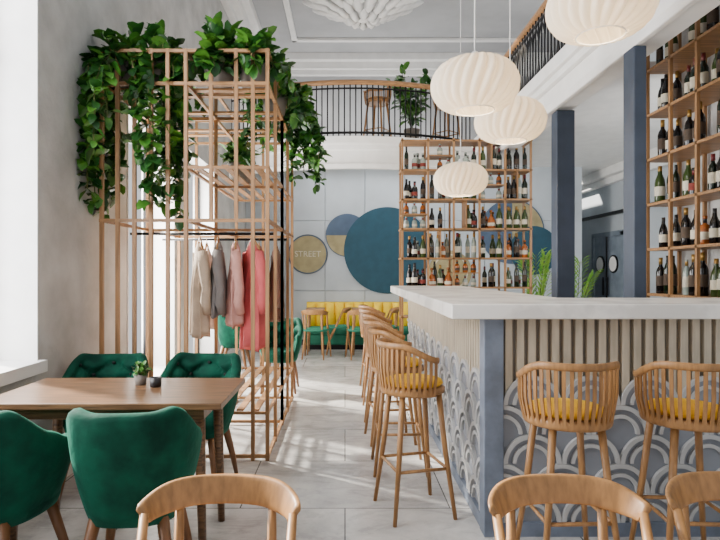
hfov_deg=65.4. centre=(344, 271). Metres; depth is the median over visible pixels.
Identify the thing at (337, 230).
disc
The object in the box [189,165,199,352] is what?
window
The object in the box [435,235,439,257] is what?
bottle
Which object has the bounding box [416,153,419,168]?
bottle
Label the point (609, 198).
wall
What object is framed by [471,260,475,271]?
bottle
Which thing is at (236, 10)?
crown molding
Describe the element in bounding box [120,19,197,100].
trailing plant
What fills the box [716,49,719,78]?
bottle
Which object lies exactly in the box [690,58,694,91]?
bottle
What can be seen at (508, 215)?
bottle
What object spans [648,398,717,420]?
cushion
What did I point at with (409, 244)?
bottle
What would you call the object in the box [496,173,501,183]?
bottle
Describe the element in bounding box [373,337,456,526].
bar stool
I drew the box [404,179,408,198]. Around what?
bottle
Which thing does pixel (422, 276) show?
bottle
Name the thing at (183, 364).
armchair
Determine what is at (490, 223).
bottle
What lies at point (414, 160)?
bottle
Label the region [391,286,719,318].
countertop
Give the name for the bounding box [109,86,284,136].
slatted shelf
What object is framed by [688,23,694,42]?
bottle
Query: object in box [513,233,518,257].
bottle
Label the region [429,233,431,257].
bottle
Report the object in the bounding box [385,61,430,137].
potted plant
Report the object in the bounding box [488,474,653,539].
wooden chair
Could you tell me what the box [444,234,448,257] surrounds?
bottle
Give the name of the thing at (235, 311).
coat
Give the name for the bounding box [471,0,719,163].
trim
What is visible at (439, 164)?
bottle
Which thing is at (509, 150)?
bottle
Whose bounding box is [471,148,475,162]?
bottle
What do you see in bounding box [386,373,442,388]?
cushion
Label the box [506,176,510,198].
bottle
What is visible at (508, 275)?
bottle
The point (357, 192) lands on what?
wall
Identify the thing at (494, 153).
bottle
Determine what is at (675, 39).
bottle
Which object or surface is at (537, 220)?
disc
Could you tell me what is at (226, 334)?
armchair
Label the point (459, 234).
bottle
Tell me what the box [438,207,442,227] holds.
bottle
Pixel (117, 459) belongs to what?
armchair
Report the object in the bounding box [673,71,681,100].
bottle
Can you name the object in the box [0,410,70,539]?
armchair
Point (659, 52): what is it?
bottle
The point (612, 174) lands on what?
crown molding
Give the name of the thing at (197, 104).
trailing plant
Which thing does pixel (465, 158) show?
bottle
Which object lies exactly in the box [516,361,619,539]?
bar stool
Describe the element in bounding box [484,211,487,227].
bottle
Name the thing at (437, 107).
bar stool
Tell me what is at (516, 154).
bottle
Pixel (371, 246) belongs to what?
disc
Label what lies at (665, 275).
bottle
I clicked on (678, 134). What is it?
bottle
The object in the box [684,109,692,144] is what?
bottle
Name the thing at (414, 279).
bottle
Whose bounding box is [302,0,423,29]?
ceiling medallion
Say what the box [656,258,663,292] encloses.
bottle
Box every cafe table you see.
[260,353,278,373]
[306,307,324,354]
[351,307,358,354]
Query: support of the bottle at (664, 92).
on the shelf at (709, 40)
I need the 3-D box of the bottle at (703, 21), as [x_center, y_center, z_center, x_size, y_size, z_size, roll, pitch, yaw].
[2.958,-2.066,4.630,0.089,0.329,0.089,0,0,28]
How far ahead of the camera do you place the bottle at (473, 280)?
7.47 m
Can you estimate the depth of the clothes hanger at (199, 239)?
4.48 m
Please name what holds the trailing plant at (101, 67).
on the wooden rack
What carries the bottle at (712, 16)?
on the shelf at (709, 40)
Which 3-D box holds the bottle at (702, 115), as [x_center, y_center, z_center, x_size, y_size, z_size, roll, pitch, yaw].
[2.934,-1.235,4.630,0.083,0.346,0.083,0,0,-11]
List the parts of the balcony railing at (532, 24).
handrail, rail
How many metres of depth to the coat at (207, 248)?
5.32 m
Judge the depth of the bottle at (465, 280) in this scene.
7.47 m
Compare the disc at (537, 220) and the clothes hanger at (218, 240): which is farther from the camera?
the disc at (537, 220)
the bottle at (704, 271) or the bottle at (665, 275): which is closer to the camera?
the bottle at (704, 271)
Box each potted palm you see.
[516,247,550,295]
[575,255,602,297]
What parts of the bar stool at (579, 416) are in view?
leg, leg, seat, backrest, leg, leg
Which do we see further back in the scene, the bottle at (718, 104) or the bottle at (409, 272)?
the bottle at (409, 272)
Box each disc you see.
[289,234,327,273]
[326,214,358,256]
[344,207,426,293]
[429,250,471,285]
[481,203,543,263]
[512,226,550,274]
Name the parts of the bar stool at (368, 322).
leg, leg, backrest, leg, leg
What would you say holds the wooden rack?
on the floor
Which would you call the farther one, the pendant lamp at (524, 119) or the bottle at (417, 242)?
the bottle at (417, 242)
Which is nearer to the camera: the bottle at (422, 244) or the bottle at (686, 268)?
the bottle at (686, 268)
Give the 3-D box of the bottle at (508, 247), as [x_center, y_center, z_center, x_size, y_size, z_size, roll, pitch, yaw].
[2.180,-0.306,7.480,0.081,0.229,0.083,0,0,21]
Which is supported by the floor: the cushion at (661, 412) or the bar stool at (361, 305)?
the bar stool at (361, 305)
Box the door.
[591,230,622,297]
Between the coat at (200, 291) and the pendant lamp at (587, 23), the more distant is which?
the coat at (200, 291)
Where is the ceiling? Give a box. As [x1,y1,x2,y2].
[252,0,563,51]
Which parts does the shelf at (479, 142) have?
post, post, half shelf, post, post, half shelf, post, post, half shelf, post, half shelf, post, post, post, post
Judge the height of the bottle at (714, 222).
0.287 m
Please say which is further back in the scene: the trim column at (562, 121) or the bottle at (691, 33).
the trim column at (562, 121)
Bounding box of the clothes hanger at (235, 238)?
[234,231,236,248]
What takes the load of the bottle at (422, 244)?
on the shelf at (479, 142)
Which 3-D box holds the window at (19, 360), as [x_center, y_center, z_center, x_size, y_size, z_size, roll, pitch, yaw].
[-1.995,-1.375,2.330,0.390,3.950,2.120,0,0,0]
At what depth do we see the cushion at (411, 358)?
3.75 m
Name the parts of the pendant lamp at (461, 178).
lamp shade, cord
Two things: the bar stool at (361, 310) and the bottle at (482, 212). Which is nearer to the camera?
the bar stool at (361, 310)
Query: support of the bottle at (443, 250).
on the shelf at (479, 142)
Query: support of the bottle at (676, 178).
on the shelf at (709, 40)
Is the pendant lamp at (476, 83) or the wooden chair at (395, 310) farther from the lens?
the wooden chair at (395, 310)
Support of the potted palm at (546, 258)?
on the floor
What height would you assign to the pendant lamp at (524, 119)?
3.294 m
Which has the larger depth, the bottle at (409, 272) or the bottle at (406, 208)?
the bottle at (409, 272)
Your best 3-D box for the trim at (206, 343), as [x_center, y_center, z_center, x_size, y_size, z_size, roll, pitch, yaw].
[-1.995,-0.085,7.350,0.390,2.730,1.560,0,0,0]
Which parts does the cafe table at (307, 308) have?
leg, leg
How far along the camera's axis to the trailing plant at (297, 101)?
4.83 m
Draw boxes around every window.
[130,143,145,354]
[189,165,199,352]
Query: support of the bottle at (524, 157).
on the shelf at (479, 142)
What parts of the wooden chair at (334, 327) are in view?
leg, seat, backrest, leg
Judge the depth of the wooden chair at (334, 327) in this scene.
9.12 m
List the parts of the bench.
seat, backrest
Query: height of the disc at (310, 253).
0.740 m
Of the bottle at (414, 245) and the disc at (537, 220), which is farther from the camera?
the disc at (537, 220)
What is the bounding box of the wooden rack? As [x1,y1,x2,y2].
[99,48,293,460]
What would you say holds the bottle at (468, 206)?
on the shelf at (479, 142)
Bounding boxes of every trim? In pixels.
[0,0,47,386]
[127,114,174,375]
[188,149,213,352]
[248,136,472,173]
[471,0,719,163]
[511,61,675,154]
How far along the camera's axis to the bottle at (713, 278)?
4.45 m
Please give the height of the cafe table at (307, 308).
0.751 m
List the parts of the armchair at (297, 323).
backrest, seat, leg, leg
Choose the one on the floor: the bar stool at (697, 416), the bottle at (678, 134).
the bar stool at (697, 416)
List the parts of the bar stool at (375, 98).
leg, leg, backrest, seat, leg, leg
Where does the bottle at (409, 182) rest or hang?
on the shelf at (479, 142)
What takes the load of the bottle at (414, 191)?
on the shelf at (479, 142)
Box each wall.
[0,0,250,433]
[246,167,550,338]
[255,76,526,141]
[575,167,581,297]
[582,44,676,297]
[682,5,719,294]
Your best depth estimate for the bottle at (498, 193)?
7.47 m
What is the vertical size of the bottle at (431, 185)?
0.322 m
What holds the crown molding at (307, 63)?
attached to the wall at (473, 134)
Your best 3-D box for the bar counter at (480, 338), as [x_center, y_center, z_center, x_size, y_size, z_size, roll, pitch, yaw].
[1.680,0.755,4.650,2.300,1.190,3.740,0,0,0]
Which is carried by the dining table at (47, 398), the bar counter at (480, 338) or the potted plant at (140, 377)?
the potted plant at (140, 377)
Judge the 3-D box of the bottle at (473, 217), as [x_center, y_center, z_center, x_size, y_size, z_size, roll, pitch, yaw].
[1.720,-0.705,7.480,0.090,0.248,0.088,0,0,-17]
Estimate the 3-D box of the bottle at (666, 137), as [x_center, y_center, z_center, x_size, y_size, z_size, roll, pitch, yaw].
[2.972,-1.222,5.110,0.087,0.320,0.087,0,0,-6]
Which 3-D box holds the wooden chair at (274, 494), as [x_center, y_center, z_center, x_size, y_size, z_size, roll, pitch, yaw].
[-0.335,0.968,1.411,0.442,0.768,0.441,0,0,0]
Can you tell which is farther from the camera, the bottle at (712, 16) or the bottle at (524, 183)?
the bottle at (524, 183)
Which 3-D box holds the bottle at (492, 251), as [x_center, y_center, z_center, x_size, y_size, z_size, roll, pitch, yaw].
[2.005,-0.348,7.605,0.082,0.314,0.085,0,0,31]
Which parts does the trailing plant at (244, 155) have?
pot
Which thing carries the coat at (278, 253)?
hanging from the clothes hanger
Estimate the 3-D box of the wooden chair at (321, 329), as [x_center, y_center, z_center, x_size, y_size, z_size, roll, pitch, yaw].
[-0.462,0.968,8.790,0.442,0.768,0.441,0,0,9]
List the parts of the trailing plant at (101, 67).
pot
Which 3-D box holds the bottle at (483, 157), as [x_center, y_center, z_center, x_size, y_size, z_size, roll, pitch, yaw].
[1.840,-1.517,7.480,0.082,0.312,0.084,0,0,12]
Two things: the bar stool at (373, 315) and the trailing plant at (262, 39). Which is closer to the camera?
the trailing plant at (262, 39)
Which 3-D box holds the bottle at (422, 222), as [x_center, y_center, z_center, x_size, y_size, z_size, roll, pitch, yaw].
[1.040,-0.662,7.500,0.071,0.161,0.073,0,0,18]
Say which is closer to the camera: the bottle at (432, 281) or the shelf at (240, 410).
the shelf at (240, 410)
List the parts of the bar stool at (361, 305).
leg, backrest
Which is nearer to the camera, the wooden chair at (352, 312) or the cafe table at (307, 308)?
the wooden chair at (352, 312)
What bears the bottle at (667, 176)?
on the shelf at (709, 40)
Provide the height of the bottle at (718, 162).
0.327 m
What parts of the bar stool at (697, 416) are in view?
leg, leg, backrest, seat, leg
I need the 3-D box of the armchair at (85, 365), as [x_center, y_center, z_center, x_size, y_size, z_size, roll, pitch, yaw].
[-1.521,0.944,3.536,0.522,0.818,0.474,0,0,-5]
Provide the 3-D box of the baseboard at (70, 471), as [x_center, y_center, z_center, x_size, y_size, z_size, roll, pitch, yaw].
[-1.840,1.300,6.900,0.020,0.100,7.000,0,0,0]
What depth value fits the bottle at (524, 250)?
7.45 m
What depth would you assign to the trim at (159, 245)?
6.04 m
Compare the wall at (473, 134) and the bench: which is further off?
the wall at (473, 134)
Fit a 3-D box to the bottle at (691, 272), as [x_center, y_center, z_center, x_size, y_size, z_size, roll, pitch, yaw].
[2.950,0.024,4.735,0.083,0.348,0.083,0,0,24]
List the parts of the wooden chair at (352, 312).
leg, leg, backrest, seat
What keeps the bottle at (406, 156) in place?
on the shelf at (479, 142)
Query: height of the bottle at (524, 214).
0.297 m
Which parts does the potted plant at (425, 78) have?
pot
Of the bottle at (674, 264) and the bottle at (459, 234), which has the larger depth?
the bottle at (459, 234)
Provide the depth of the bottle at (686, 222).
4.81 m
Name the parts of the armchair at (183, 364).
backrest, leg, seat, leg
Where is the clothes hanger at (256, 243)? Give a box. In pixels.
[246,240,259,249]
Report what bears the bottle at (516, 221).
on the shelf at (479, 142)
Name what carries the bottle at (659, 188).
on the shelf at (709, 40)
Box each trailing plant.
[74,21,197,230]
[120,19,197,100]
[137,87,208,124]
[175,11,248,93]
[216,25,296,92]
[217,136,261,183]
[239,48,317,142]
[240,103,331,193]
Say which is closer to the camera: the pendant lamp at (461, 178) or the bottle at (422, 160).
the pendant lamp at (461, 178)
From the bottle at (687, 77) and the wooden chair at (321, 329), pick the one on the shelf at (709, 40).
the bottle at (687, 77)
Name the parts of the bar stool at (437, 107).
leg, leg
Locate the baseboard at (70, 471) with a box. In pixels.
[67,348,239,476]
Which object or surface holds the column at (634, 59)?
on the floor
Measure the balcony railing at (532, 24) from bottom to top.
0.857 m
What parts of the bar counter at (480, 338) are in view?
corner post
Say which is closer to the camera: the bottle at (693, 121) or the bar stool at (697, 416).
the bar stool at (697, 416)
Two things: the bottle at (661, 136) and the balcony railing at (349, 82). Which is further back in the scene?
the balcony railing at (349, 82)
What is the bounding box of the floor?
[17,345,719,539]
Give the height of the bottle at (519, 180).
0.337 m
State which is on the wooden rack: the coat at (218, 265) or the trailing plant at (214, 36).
the trailing plant at (214, 36)
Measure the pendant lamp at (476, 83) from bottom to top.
3.304 m
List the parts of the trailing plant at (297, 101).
pot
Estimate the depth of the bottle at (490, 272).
7.45 m
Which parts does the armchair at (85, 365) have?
leg, backrest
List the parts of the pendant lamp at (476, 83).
cord, lamp shade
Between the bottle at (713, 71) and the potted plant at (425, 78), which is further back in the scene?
the potted plant at (425, 78)
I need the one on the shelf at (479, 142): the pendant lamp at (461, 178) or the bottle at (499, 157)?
the bottle at (499, 157)
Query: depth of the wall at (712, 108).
4.93 m
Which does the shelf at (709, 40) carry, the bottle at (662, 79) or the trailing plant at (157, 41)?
the bottle at (662, 79)
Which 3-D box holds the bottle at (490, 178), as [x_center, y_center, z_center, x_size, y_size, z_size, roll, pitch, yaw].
[1.950,-1.246,7.500,0.071,0.161,0.073,0,0,-15]
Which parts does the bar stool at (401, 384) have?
leg, leg, backrest, seat, leg, leg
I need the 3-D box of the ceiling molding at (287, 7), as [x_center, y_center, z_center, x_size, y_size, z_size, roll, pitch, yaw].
[1.300,-4.370,6.300,4.600,0.060,8.600,0,0,0]
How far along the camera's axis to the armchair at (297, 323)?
6.47 m
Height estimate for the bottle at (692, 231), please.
0.306 m
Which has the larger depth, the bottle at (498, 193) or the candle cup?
the bottle at (498, 193)
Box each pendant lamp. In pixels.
[430,0,519,116]
[433,0,487,196]
[474,0,546,144]
[545,0,659,46]
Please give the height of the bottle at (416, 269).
0.236 m
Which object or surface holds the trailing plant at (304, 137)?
on the wooden rack
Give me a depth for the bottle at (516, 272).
7.46 m
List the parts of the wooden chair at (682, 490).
leg, leg, backrest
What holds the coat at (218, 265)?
hanging from the clothes hanger at (218, 240)
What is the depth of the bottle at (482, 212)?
7.45 m
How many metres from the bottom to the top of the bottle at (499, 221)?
0.321 m
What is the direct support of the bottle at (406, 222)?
on the shelf at (479, 142)
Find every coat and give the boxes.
[189,241,211,338]
[204,246,213,328]
[210,241,226,318]
[225,241,244,328]
[239,242,264,351]
[270,246,284,321]
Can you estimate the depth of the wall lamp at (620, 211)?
10.79 m
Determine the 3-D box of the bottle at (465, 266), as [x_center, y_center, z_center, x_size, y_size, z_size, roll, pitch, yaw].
[1.610,-0.075,7.500,0.071,0.161,0.073,0,0,8]
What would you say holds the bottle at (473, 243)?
on the shelf at (479, 142)
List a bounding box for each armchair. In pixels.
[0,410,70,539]
[60,353,148,499]
[66,406,201,539]
[160,352,241,473]
[218,315,250,369]
[260,317,302,393]
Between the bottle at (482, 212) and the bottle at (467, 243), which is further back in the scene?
the bottle at (467, 243)
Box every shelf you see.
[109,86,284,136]
[184,165,293,201]
[233,366,293,414]
[399,138,532,330]
[646,19,719,297]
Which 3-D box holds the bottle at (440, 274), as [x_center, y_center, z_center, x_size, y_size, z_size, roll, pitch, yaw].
[1.270,0.052,7.480,0.078,0.295,0.080,0,0,33]
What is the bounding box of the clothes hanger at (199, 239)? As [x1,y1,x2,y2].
[198,235,203,248]
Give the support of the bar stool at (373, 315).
on the floor
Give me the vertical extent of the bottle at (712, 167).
0.301 m
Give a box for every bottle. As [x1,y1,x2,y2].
[403,202,408,213]
[404,147,408,168]
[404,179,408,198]
[404,216,408,227]
[406,264,411,285]
[407,236,411,257]
[408,181,411,198]
[411,181,417,198]
[411,263,417,285]
[412,153,417,168]
[412,202,416,213]
[412,216,416,227]
[412,237,416,257]
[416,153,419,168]
[416,241,419,257]
[416,269,419,285]
[420,153,425,168]
[420,177,425,198]
[420,202,424,213]
[420,216,424,227]
[420,235,425,257]
[420,269,425,285]
[429,175,433,198]
[429,208,434,227]
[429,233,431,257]
[429,268,435,285]
[430,235,433,257]
[433,261,436,285]
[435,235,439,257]
[437,144,442,154]
[437,158,442,168]
[437,265,442,285]
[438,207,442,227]
[441,242,445,257]
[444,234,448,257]
[444,267,451,285]
[455,151,459,161]
[455,233,459,257]
[455,260,459,271]
[455,275,459,285]
[459,234,461,257]
[462,260,467,271]
[462,275,467,286]
[463,152,468,161]
[465,234,469,257]
[467,205,470,227]
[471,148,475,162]
[471,210,476,227]
[471,233,475,257]
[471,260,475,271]
[471,275,475,286]
[481,147,485,168]
[481,190,484,198]
[481,206,484,227]
[481,236,484,257]
[482,266,486,286]
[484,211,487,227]
[487,210,494,227]
[488,173,492,183]
[488,263,493,286]
[489,235,495,257]
[492,263,495,286]
[493,146,496,168]
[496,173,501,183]
[496,187,501,198]
[496,204,502,227]
[496,235,501,257]
[497,148,501,168]
[506,148,509,168]
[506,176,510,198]
[506,207,510,227]
[506,241,510,257]
[506,267,510,286]
[508,234,512,257]
[509,150,511,168]
[511,176,515,198]
[513,148,518,168]
[513,206,519,227]
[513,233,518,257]
[514,263,518,286]
[518,174,521,198]
[521,240,527,257]
[522,148,526,168]
[522,175,527,198]
[522,206,527,227]
[522,262,526,286]
[654,166,665,201]
[656,46,663,63]
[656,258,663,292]
[657,78,663,108]
[657,120,666,155]
[659,217,667,247]
[661,74,667,106]
[663,256,667,293]
[664,42,667,57]
[665,129,673,152]
[666,176,667,198]
[673,36,678,52]
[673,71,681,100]
[673,119,682,149]
[673,165,679,197]
[673,214,680,245]
[673,256,676,293]
[681,208,690,245]
[682,159,691,195]
[683,259,688,294]
[684,65,690,94]
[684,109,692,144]
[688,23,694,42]
[688,167,694,194]
[688,254,694,295]
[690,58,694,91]
[690,210,700,244]
[692,121,693,142]
[694,101,705,141]
[700,14,706,34]
[700,53,708,86]
[700,216,708,243]
[700,252,708,295]
[707,6,718,29]
[708,153,716,189]
[709,208,718,243]
[710,258,718,296]
[711,48,719,80]
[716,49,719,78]
[716,157,719,187]
[717,99,719,132]
[717,267,719,296]
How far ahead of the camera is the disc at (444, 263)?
10.38 m
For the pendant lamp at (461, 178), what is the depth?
6.01 m
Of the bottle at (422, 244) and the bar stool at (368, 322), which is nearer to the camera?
the bar stool at (368, 322)
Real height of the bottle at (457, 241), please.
0.332 m
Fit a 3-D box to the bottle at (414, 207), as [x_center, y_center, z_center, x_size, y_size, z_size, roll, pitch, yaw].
[0.930,-0.856,7.500,0.073,0.161,0.071,0,0,-40]
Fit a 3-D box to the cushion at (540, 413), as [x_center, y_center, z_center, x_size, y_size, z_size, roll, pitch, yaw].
[1.005,0.616,2.540,0.330,0.045,0.330,0,0,-2]
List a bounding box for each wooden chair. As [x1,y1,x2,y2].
[136,474,300,539]
[301,310,331,359]
[325,307,350,354]
[345,310,360,360]
[387,307,398,329]
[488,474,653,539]
[665,471,719,539]
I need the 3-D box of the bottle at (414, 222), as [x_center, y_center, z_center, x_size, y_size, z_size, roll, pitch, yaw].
[0.930,-0.662,7.500,0.073,0.161,0.071,0,0,-38]
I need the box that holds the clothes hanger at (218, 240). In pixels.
[216,232,219,248]
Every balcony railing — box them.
[231,79,469,141]
[477,0,565,134]
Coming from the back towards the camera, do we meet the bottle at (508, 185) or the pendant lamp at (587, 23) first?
the bottle at (508, 185)
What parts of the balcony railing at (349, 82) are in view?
rail, rail, handrail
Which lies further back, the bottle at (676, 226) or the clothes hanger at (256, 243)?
the bottle at (676, 226)
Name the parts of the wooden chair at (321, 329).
leg, leg, backrest, seat, leg, leg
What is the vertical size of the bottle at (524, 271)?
0.337 m
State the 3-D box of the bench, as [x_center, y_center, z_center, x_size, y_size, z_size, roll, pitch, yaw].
[0.600,0.950,10.035,2.600,0.800,0.630,0,0,0]
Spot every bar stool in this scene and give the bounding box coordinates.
[358,304,385,385]
[359,308,398,405]
[362,312,392,422]
[363,86,391,136]
[363,318,416,446]
[367,325,426,477]
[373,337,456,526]
[431,100,459,138]
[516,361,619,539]
[629,361,719,539]
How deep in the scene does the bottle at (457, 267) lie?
7.47 m
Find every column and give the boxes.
[551,110,574,297]
[623,46,645,297]
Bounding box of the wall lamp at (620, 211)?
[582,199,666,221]
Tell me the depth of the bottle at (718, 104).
4.35 m
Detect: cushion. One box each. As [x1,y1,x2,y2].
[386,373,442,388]
[405,356,422,367]
[529,398,602,420]
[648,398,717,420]
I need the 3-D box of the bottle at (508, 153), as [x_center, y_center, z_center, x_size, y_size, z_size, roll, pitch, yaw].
[2.180,-1.508,7.480,0.058,0.293,0.056,0,0,42]
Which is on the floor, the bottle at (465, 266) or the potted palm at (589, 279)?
the potted palm at (589, 279)
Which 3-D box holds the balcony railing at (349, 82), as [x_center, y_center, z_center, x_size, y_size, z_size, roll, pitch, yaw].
[0.085,-2.478,8.792,3.910,0.857,0.718,0,0,0]
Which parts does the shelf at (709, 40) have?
post, post, post, post, post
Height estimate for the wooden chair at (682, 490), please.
0.768 m
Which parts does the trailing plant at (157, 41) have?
pot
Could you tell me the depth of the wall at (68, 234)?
3.89 m
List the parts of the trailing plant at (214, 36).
pot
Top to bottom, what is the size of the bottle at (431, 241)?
0.302 m
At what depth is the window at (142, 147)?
5.99 m
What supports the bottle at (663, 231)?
on the shelf at (709, 40)
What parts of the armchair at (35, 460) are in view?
leg, seat, leg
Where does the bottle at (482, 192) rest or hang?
on the shelf at (479, 142)
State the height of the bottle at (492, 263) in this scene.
0.322 m
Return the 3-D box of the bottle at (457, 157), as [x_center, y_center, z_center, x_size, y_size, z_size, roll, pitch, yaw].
[1.500,-1.487,7.480,0.091,0.252,0.089,0,0,-6]
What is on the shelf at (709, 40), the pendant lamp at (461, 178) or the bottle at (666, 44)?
the bottle at (666, 44)
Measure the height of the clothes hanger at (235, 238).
0.152 m
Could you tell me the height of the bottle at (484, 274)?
0.276 m
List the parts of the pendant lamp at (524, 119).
cord, lamp shade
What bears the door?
in the wall at (609, 198)
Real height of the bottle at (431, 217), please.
0.272 m
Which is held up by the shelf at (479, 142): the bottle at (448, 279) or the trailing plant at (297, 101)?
the bottle at (448, 279)
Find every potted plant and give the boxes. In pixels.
[131,360,152,385]
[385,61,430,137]
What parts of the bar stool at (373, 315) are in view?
leg, backrest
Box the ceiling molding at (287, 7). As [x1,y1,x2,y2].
[283,0,546,41]
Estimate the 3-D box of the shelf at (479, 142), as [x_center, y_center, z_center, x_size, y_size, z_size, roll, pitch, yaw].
[1.610,-0.210,7.565,1.740,3.120,0.330,0,0,0]
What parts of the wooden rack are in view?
post, post, post, post, post, post, post, post, rail frame, rail frame, rail frame, post, hanging rod, post, post, hanging rod, post, post, rail frame, post, post, post, post, post, post, post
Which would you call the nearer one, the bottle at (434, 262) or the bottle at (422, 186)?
the bottle at (422, 186)
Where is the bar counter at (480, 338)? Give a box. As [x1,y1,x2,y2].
[391,286,719,536]
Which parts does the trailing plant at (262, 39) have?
pot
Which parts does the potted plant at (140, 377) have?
pot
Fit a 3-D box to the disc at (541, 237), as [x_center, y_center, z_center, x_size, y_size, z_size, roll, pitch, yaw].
[3.500,-0.400,10.360,0.900,0.900,0.020,0,0,0]
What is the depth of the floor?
3.63 m
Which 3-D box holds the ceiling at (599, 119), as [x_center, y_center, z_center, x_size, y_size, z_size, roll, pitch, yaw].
[3.710,-2.000,4.400,2.780,0.100,9.800,0,0,0]
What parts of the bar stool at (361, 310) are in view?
leg, leg, backrest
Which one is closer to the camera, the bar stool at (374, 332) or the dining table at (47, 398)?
the dining table at (47, 398)
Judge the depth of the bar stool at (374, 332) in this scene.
3.74 m
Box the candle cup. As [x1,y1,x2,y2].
[150,376,161,387]
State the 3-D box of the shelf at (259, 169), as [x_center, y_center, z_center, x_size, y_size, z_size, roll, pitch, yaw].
[-0.845,-0.756,4.950,0.610,0.032,1.900,0,0,0]
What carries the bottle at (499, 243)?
on the shelf at (479, 142)
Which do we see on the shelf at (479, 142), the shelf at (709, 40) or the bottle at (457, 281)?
the bottle at (457, 281)
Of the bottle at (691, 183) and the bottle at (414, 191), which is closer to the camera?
the bottle at (691, 183)
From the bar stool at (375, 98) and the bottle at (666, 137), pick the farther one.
the bar stool at (375, 98)
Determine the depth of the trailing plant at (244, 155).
4.74 m
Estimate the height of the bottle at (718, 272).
0.329 m
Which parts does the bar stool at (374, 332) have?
leg, leg, backrest, seat, leg, leg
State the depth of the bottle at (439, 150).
7.47 m
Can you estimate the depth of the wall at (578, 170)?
10.40 m
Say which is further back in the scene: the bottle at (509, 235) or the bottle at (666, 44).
the bottle at (509, 235)
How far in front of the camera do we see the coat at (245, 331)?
4.46 m
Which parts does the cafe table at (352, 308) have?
leg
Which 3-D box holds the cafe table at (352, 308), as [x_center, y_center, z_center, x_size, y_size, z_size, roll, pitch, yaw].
[0.260,0.975,9.300,0.300,0.751,0.440,0,0,0]
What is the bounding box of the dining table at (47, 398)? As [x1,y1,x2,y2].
[0,378,244,539]
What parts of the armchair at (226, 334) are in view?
backrest, seat, leg, leg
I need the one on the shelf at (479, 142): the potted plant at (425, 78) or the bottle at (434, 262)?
the bottle at (434, 262)
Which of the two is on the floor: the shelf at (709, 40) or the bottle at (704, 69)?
the shelf at (709, 40)
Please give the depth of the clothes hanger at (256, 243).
4.47 m
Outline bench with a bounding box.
[306,302,408,349]
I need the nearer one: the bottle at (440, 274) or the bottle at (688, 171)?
the bottle at (688, 171)
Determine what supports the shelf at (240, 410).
attached to the wooden rack
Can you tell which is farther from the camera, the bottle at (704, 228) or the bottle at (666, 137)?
the bottle at (666, 137)
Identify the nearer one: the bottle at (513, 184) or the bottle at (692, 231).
the bottle at (692, 231)
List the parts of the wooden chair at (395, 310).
backrest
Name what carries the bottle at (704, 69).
on the shelf at (709, 40)
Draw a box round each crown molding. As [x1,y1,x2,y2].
[220,0,261,35]
[275,52,553,75]
[582,147,674,193]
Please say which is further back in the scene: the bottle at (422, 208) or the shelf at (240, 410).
the bottle at (422, 208)

